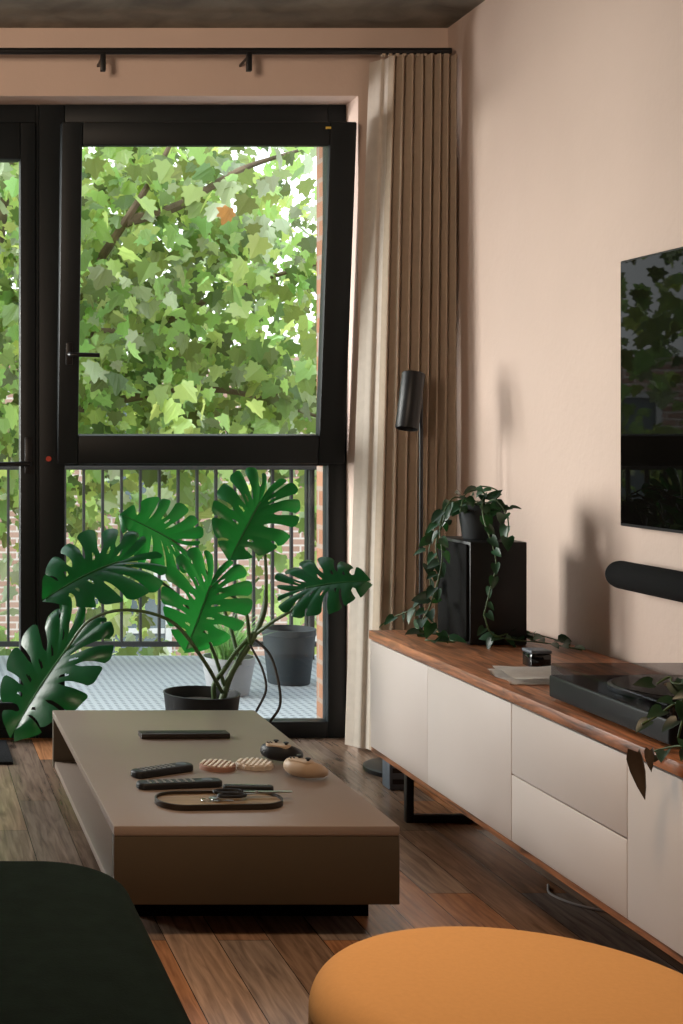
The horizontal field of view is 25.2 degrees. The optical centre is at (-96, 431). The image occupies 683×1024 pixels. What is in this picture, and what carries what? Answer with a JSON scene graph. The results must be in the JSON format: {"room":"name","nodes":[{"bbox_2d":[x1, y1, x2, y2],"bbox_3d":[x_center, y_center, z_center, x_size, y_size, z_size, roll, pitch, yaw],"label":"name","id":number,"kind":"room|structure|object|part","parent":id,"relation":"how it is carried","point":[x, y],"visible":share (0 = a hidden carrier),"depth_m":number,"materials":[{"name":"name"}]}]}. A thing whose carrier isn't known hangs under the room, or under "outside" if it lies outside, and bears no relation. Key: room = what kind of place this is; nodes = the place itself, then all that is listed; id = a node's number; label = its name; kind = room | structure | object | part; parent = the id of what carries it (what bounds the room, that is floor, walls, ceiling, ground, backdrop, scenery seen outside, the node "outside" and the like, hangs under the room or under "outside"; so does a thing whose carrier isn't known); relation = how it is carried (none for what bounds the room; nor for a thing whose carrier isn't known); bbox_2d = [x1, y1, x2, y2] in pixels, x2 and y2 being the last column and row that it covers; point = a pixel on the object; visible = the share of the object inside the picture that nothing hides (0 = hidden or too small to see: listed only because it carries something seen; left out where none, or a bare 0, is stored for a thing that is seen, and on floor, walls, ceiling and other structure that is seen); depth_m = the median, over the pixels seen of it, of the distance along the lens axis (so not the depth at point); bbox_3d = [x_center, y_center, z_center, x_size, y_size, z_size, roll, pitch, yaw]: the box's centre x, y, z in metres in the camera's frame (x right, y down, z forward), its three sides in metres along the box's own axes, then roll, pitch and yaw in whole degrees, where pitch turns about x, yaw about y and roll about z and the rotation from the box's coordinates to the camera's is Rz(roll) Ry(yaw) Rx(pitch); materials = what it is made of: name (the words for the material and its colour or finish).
{"room":"living room","nodes":[
{"label":"living room","id":0,"kind":"room"},
{"bbox_2d":[0,656,316,717],"bbox_3d":[0.750,1.235,6.220,7.500,0.170,1.960,0,0,0],"label":"floor","id":1,"kind":"structure","parent":0,"point":[123,682],"depth_m":6.33,"materials":[{"name":"tile"}]},
{"bbox_2d":[0,466,316,659],"bbox_3d":[0.750,0.657,7.071,7.500,0.985,0.091,0,0,0],"label":"balcony railing","id":2,"kind":"object","parent":1,"relation":"on","point":[309,471],"visible":0.23,"depth_m":7.04,"materials":[{"name":"black metal"}]},
{"bbox_3d":[0.750,0.177,7.050,7.500,0.025,0.050,0,0,0],"label":"rail","id":3,"kind":"part","parent":2,"relation":"part of","materials":[{"name":"black metal"}]},
{"bbox_3d":[0.750,1.067,7.050,7.500,0.025,0.024,0,0,0],"label":"rail","id":4,"kind":"part","parent":2,"relation":"part of","materials":[{"name":"black metal"}]},
{"bbox_3d":[2.050,0.670,7.096,0.040,0.960,0.040,0,0,0],"label":"post","id":5,"kind":"part","parent":2,"relation":"part of","materials":[{"name":"black metal"}]},
{"bbox_2d":[175,609,288,696],"bbox_3d":[1.411,0.968,6.147,0.534,0.363,0.534,0,0,0],"label":"plant","id":6,"kind":"object","parent":1,"relation":"on","point":[241,681],"visible":0.41,"depth_m":6.08,"materials":[{"name":"plant"}]},
{"bbox_3d":[1.420,1.067,6.150,0.231,0.165,0.231,0,0,0],"label":"pot","id":7,"kind":"part","parent":6,"relation":"part of","materials":[{"name":"white ceramic"}]},
{"bbox_2d":[261,625,315,685],"bbox_3d":[1.760,1.024,6.420,0.243,0.250,0.243,0,0,0],"label":"tub","id":8,"kind":"object","parent":1,"relation":"on","point":[291,647],"visible":0.93,"depth_m":6.33,"materials":[{"name":"plastic"}]},
{"bbox_2d":[163,686,240,709],"bbox_3d":[1.000,0.998,4.720,0.256,0.242,0.256,0,0,0],"label":"pot","id":9,"kind":"object","parent":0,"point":[178,697],"depth_m":4.68,"materials":[{"name":"black ceramic"}]},
{"bbox_2d":[0,28,447,692],"bbox_3d":[-0.532,-0.160,5.105,4.935,2.560,0.230,0,0,0],"label":"wall","id":10,"kind":"structure","parent":0,"point":[24,79],"depth_m":4.99,"materials":[{"name":"pink paint"}]},
{"bbox_2d":[0,105,50,737],"bbox_3d":[0.007,-0.039,5.114,1.055,2.318,0.152,0,0,0],"label":"door","id":11,"kind":"structure","parent":10,"relation":"in","point":[19,124],"depth_m":5.10,"materials":[{"name":"black metal"}]},
{"bbox_3d":[0.390,0.116,5.064,0.140,0.019,0.052,0,0,0],"label":"handle","id":12,"kind":"part","parent":11,"relation":"part of","materials":[{"name":"black metal"}]},
{"bbox_3d":[0.449,0.085,5.096,0.026,0.130,0.011,0,0,0],"label":"handle plate","id":13,"kind":"part","parent":11,"relation":"part of","materials":[{"name":"black metal"}]},
{"bbox_2d":[39,105,356,737],"bbox_3d":[1.052,-0.039,5.052,1.125,2.318,0.276,0,0,0],"label":"window","id":14,"kind":"structure","parent":10,"relation":"in","point":[64,130],"depth_m":5.06,"materials":[{"name":"black metal"}]},
{"bbox_3d":[0.588,-0.280,5.009,0.025,0.080,0.020,0,0,0],"label":"handle plate","id":15,"kind":"part","parent":14,"relation":"part of","materials":[{"name":"black metal"}]},
{"bbox_3d":[0.634,-0.276,4.981,0.112,0.022,0.047,0,0,0],"label":"handle lever","id":16,"kind":"part","parent":14,"relation":"part of","materials":[{"name":"black metal"}]},
{"bbox_3d":[1.070,-0.490,5.017,1.038,1.212,0.198,0,0,0],"label":"tilted sash","id":17,"kind":"part","parent":14,"relation":"part of","materials":[{"name":"black metal"}]},
{"bbox_2d":[0,48,451,71],"bbox_3d":[-0.253,-1.293,4.919,4.295,0.081,0.142,0,0,0],"label":"curtain rod","id":18,"kind":"object","parent":10,"relation":"attached to","point":[102,52],"visible":1,"depth_m":4.85,"materials":[{"name":"black metal"}]},
{"bbox_3d":[-0.253,-1.322,4.860,4.295,0.022,0.023,0,0,0],"label":"rod","id":19,"kind":"part","parent":18,"relation":"part of","materials":[{"name":"black metal"}]},
{"bbox_2d":[345,53,456,749],"bbox_3d":[1.727,-0.104,4.875,0.372,2.424,0.117,0,0,16],"label":"curtain","id":20,"kind":"object","parent":18,"relation":"hanging from","point":[408,299],"visible":0.77,"depth_m":4.87,"materials":[{"name":"beige fabric"}]},
{"bbox_2d":[0,0,484,27],"bbox_3d":[-0.532,-1.590,2.010,5.335,0.300,6.420,0,0,0],"label":"ceiling","id":21,"kind":"structure","parent":0,"point":[13,13],"depth_m":4.81,"materials":[{"name":"concrete"}]},
{"bbox_2d":[317,147,322,718],"bbox_3d":[0.500,0.620,5.361,11.000,9.000,0.279,0,0,0],"label":"wall","id":22,"kind":"structure","parent":0,"point":[319,149],"depth_m":5.46,"materials":[{"name":"brown brick"}]},
{"bbox_2d":[0,737,682,1023],"bbox_3d":[-0.532,1.195,2.010,5.335,0.150,6.420,0,0,0],"label":"floor","id":23,"kind":"structure","parent":0,"point":[221,969],"depth_m":3.28,"materials":[{"name":"brown wood"}]},
{"bbox_2d":[0,740,12,764],"bbox_3d":[0.007,1.114,4.875,0.715,0.012,0.330,0,0,0],"label":"doormat","id":24,"kind":"object","parent":23,"relation":"on","point":[5,755],"visible":1,"depth_m":4.81,"materials":[{"name":"black fabric"}]},
{"bbox_2d":[0,861,190,1023],"bbox_3d":[-0.207,0.892,1.525,1.085,0.455,1.350,0,0,0],"label":"sofa","id":25,"kind":"object","parent":23,"relation":"on","point":[76,948],"visible":1,"depth_m":1.78,"materials":[{"name":"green fabric"}]},
{"bbox_2d":[0,467,371,741],"bbox_3d":[0.918,0.619,4.688,1.211,0.999,0.514,0,0,0],"label":"monstera","id":26,"kind":"object","parent":23,"relation":"on","point":[44,685],"visible":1,"depth_m":4.60,"materials":[{"name":"plant"}]},
{"bbox_3d":[1.105,0.795,4.711,0.155,0.250,0.031,0,0,-7],"label":"stem","id":27,"kind":"part","parent":26,"relation":"part of","materials":[{"name":"green plant"}]},
{"bbox_3d":[1.142,0.720,4.721,0.169,0.375,0.026,0,0,-2],"label":"stem","id":28,"kind":"part","parent":26,"relation":"part of","materials":[{"name":"green plant"}]},
{"bbox_2d":[52,710,399,915],"bbox_3d":[0.777,0.995,3.735,0.632,0.250,1.290,0,0,0],"label":"coffee table","id":29,"kind":"object","parent":23,"relation":"on","point":[327,850],"visible":0.83,"depth_m":3.15,"materials":[{"name":"paint"}]},
{"bbox_3d":[0.777,0.968,4.364,0.632,0.152,0.029,0,0,0],"label":"panel","id":30,"kind":"part","parent":29,"relation":"part of","materials":[{"name":"brown wood"}]},
{"bbox_2d":[131,762,192,778],"bbox_3d":[0.655,0.860,3.565,0.185,0.020,0.046,0,0,-29],"label":"remote control","id":31,"kind":"object","parent":29,"relation":"on","point":[178,767],"visible":1,"depth_m":3.54,"materials":[{"name":"black plastic"}]},
{"bbox_2d":[136,778,221,789],"bbox_3d":[0.672,0.861,3.430,0.215,0.018,0.044,0,0,-8],"label":"remote control","id":32,"kind":"object","parent":29,"relation":"on","point":[184,783],"visible":1,"depth_m":3.41,"materials":[{"name":"black plastic"}]},
{"bbox_2d":[138,730,229,738],"bbox_3d":[0.795,0.862,3.990,0.254,0.016,0.050,0,0,-2],"label":"remote control","id":33,"kind":"object","parent":29,"relation":"on","point":[143,734],"visible":1,"depth_m":3.97,"materials":[{"name":"black plastic"}]},
{"bbox_2d":[199,759,235,772],"bbox_3d":[0.808,0.862,3.620,0.092,0.015,0.092,0,0,0],"label":"coaster","id":34,"kind":"object","parent":29,"relation":"on","point":[219,766],"visible":1,"depth_m":3.60,"materials":[{"name":"beige wood"}]},
{"bbox_2d":[155,790,282,810],"bbox_3d":[0.735,0.863,3.280,0.300,0.014,0.138,0,0,0],"label":"tray","id":35,"kind":"object","parent":29,"relation":"on","point":[173,800],"visible":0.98,"depth_m":3.26,"materials":[{"name":"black wood"}]},
{"bbox_2d":[201,796,233,801],"bbox_3d":[0.727,0.859,3.275,0.074,0.004,0.045,0,0,-19],"label":"bunch","id":36,"kind":"object","parent":35,"relation":"on","point":[214,799],"visible":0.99,"depth_m":3.27,"materials":[{"name":"metal"}]},
{"bbox_2d":[212,788,292,797],"bbox_3d":[0.821,0.851,3.299,0.187,0.009,0.071,0,0,0],"label":"scissors","id":37,"kind":"object","parent":35,"relation":"on","point":[221,792],"visible":1,"depth_m":3.30,"materials":[{"name":"black plastic"}]},
{"bbox_3d":[0.858,0.850,3.308,0.115,0.002,0.008,0,0,-1],"label":"blade","id":38,"kind":"part","parent":37,"relation":"part of","materials":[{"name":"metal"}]},
{"bbox_3d":[0.858,0.853,3.307,0.115,0.002,0.008,0,0,-11],"label":"blade","id":39,"kind":"part","parent":37,"relation":"part of","materials":[{"name":"metal"}]},
{"bbox_2d":[223,784,273,790],"bbox_3d":[0.830,0.861,3.385,0.120,0.017,0.024,0,0,5],"label":"knife","id":40,"kind":"object","parent":29,"relation":"on","point":[262,787],"visible":0.77,"depth_m":3.38,"materials":[{"name":"black plastic"}]},
{"bbox_2d":[235,757,273,770],"bbox_3d":[0.907,0.862,3.635,0.095,0.015,0.095,0,0,0],"label":"coaster","id":41,"kind":"object","parent":29,"relation":"on","point":[252,764],"visible":1,"depth_m":3.61,"materials":[{"name":"beige wood"}]},
{"bbox_3d":[0.777,0.968,3.106,0.632,0.152,0.029,0,0,0],"label":"panel","id":42,"kind":"part","parent":29,"relation":"part of","materials":[{"name":"brown wood"}]},
{"bbox_2d":[260,739,303,761],"bbox_3d":[0.993,0.839,3.700,0.110,0.052,0.076,0,0,37],"label":"game controller","id":43,"kind":"object","parent":29,"relation":"on","point":[276,751],"visible":0.92,"depth_m":3.67,"materials":[{"name":"black plastic"}]},
{"bbox_3d":[0.985,0.829,3.689,0.069,0.017,0.034,0,0,37],"label":"plate","id":44,"kind":"part","parent":43,"relation":"part of","materials":[{"name":"beige plastic"}]},
{"bbox_2d":[283,754,328,777],"bbox_3d":[1.005,0.839,3.524,0.076,0.052,0.110,0,0,-42],"label":"game controller","id":45,"kind":"object","parent":29,"relation":"on","point":[297,766],"visible":1,"depth_m":3.49,"materials":[{"name":"beige plastic"}]},
{"bbox_3d":[0.994,0.829,3.514,0.034,0.017,0.069,0,0,-42],"label":"plate","id":46,"kind":"part","parent":45,"relation":"part of","materials":[{"name":"beige plastic"}]},
{"bbox_2d":[382,759,403,789],"bbox_3d":[1.540,1.075,4.405,0.056,0.090,0.070,0,0,0],"label":"block","id":47,"kind":"object","parent":23,"relation":"on","point":[392,778],"visible":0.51,"depth_m":4.37,"materials":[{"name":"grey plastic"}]},
{"bbox_2d":[363,370,424,776],"bbox_3d":[1.655,0.459,4.620,0.274,1.323,0.274,0,0,0],"label":"floor lamp","id":48,"kind":"object","parent":23,"relation":"on","point":[409,417],"visible":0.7,"depth_m":4.59,"materials":[{"name":"black metal"}]},
{"bbox_2d":[308,926,682,1023],"bbox_3d":[0.775,0.903,1.740,0.530,0.434,0.530,0,0,0],"label":"pouf","id":49,"kind":"object","parent":23,"relation":"on","point":[448,974],"visible":1,"depth_m":1.75,"materials":[{"name":"fabric"}]},
{"bbox_2d":[369,630,682,963],"bbox_3d":[1.658,0.863,3.264,0.484,0.515,2.028,0,0,0],"label":"sideboard","id":50,"kind":"object","parent":23,"relation":"on","point":[550,778],"visible":0.95,"depth_m":3.18,"materials":[{"name":"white wood"}]},
{"bbox_3d":[1.429,0.797,4.039,0.018,0.322,0.467,0,0,0],"label":"door","id":51,"kind":"part","parent":50,"relation":"part of","materials":[{"name":"white wood"}]},
{"bbox_3d":[1.429,0.797,3.543,0.018,0.322,0.524,0,0,0],"label":"door","id":52,"kind":"part","parent":50,"relation":"part of","materials":[{"name":"white wood"}]},
{"bbox_2d":[438,536,526,644],"bbox_3d":[1.679,0.458,4.085,0.170,0.292,0.230,0,0,0],"label":"speaker","id":53,"kind":"object","parent":50,"relation":"on","point":[465,581],"visible":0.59,"depth_m":3.97},
{"bbox_2d":[438,541,468,641],"bbox_3d":[1.598,0.458,4.085,0.009,0.276,0.214,0,0,0],"label":"grille","id":54,"kind":"object","parent":53,"relation":"attached to","point":[453,610],"depth_m":4.05,"materials":[{"name":"fabric"}]},
{"bbox_2d":[379,485,585,650],"bbox_3d":[1.646,0.392,4.032,0.538,0.477,0.303,0,0,20],"label":"trailing plant","id":55,"kind":"object","parent":50,"relation":"on","point":[481,520],"visible":1,"depth_m":3.99,"materials":[{"name":"plant leaf"},{"name":"soil"}]},
{"bbox_3d":[1.684,0.262,4.085,0.138,0.100,0.138,0,0,0],"label":"pot","id":56,"kind":"part","parent":55,"relation":"part of","materials":[{"name":"ceramic"}]},
{"bbox_2d":[488,665,562,684],"bbox_3d":[1.538,0.593,3.444,0.170,0.023,0.233,0,0,8],"label":"cloth","id":57,"kind":"object","parent":50,"relation":"on","point":[513,675],"visible":0.8,"depth_m":3.43,"materials":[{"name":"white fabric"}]},
{"bbox_2d":[522,648,551,666],"bbox_3d":[1.630,0.582,3.612,0.054,0.044,0.057,0,0,0],"label":"trinket box","id":58,"kind":"object","parent":50,"relation":"on","point":[532,657],"visible":0.91,"depth_m":3.58,"materials":[{"name":"black metal"}]},
{"bbox_3d":[1.630,0.564,3.612,0.054,0.009,0.057,0,0,0],"label":"lid","id":59,"kind":"part","parent":58,"relation":"part of","materials":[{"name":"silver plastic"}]},
{"bbox_3d":[1.429,0.718,3.016,0.018,0.163,0.524,0,0,0],"label":"drawer","id":60,"kind":"part","parent":50,"relation":"part of","materials":[{"name":"white wood"}]},
{"bbox_3d":[1.429,0.880,3.016,0.018,0.156,0.524,0,0,0],"label":"drawer","id":61,"kind":"part","parent":50,"relation":"part of","materials":[{"name":"white wood"}]},
{"bbox_2d":[549,674,682,745],"bbox_3d":[1.665,0.563,2.915,0.420,0.083,0.510,0,0,0],"label":"turntable","id":62,"kind":"object","parent":50,"relation":"on","point":[614,698],"visible":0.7,"depth_m":2.92,"materials":[{"name":"black plastic"}]},
{"bbox_3d":[1.650,0.543,2.940,0.314,0.012,0.314,0,0,0],"label":"platter","id":63,"kind":"part","parent":62,"relation":"part of","materials":[{"name":"black plastic"}]},
{"bbox_2d":[626,676,682,798],"bbox_3d":[1.499,0.549,2.479,0.262,0.265,0.463,0,0,-42],"label":"trailing plant","id":64,"kind":"object","parent":50,"relation":"on","point":[635,761],"visible":1,"depth_m":2.61,"materials":[{"name":"green leaf"},{"name":"soil"},{"name":"ceramic"}]},
{"bbox_3d":[1.429,0.797,2.503,0.018,0.322,0.498,0,0,0],"label":"door","id":65,"kind":"part","parent":50,"relation":"part of","materials":[{"name":"white wood"}]},
{"bbox_2d":[547,884,604,911],"bbox_3d":[1.647,1.116,3.332,0.235,0.006,0.139,0,0,31],"label":"cable","id":66,"kind":"object","parent":23,"relation":"on","point":[548,886],"visible":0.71,"depth_m":3.31,"materials":[{"name":"grey plastic"}]},
{"bbox_2d":[448,0,682,674],"bbox_3d":[2.035,-0.160,2.010,0.200,2.560,6.420,0,0,0],"label":"wall","id":67,"kind":"structure","parent":0,"point":[570,112],"depth_m":4.12,"materials":[{"name":"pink paint"}]},
{"bbox_2d":[605,561,682,602],"bbox_3d":[1.890,0.375,3.203,0.090,0.074,1.005,0,0,0],"label":"soundbar","id":68,"kind":"object","parent":67,"relation":"attached to","point":[659,582],"visible":1,"depth_m":3.50,"materials":[{"name":"fabric"}]},
{"bbox_2d":[621,247,682,533],"bbox_3d":[1.913,-0.102,3.088,0.044,0.700,1.236,0,0,0],"label":"television","id":69,"kind":"object","parent":67,"relation":"attached to","point":[652,284],"visible":1,"depth_m":3.54,"materials":[{"name":"black glass"}]},
{"label":"outside","id":70,"kind":"structure","parent":0,"visible":0},
{"bbox_3d":[0.000,5.770,25.300,80.000,0.300,39.400,0,0,0],"label":"street","id":71,"kind":"object","parent":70,"visible":0},
{"bbox_2d":[0,147,316,655],"bbox_3d":[1.445,0.799,10.862,9.391,9.659,6.089,0,0,0],"label":"plane tree","id":72,"kind":"object","parent":71,"relation":"on","point":[121,312],"visible":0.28,"depth_m":9.21,"materials":[{"name":"green plant"}]},
{"bbox_2d":[0,356,316,655],"bbox_3d":[4.000,2.270,21.965,36.000,6.700,4.070,0,0,0],"label":"brick building","id":73,"kind":"structure","parent":71,"relation":"on","point":[298,539],"depth_m":20.00,"materials":[{"name":"red brick"}]},
{"bbox_3d":[3.200,2.855,19.975,1.020,1.490,0.020,0,0,0],"label":"pane","id":74,"kind":"part","parent":73,"relation":"part of","materials":[{"name":"clear glass"}]},
{"bbox_3d":[3.200,0.255,19.975,1.020,1.490,0.020,0,0,0],"label":"pane","id":75,"kind":"part","parent":73,"relation":"part of","materials":[{"name":"clear glass"}]}
]}

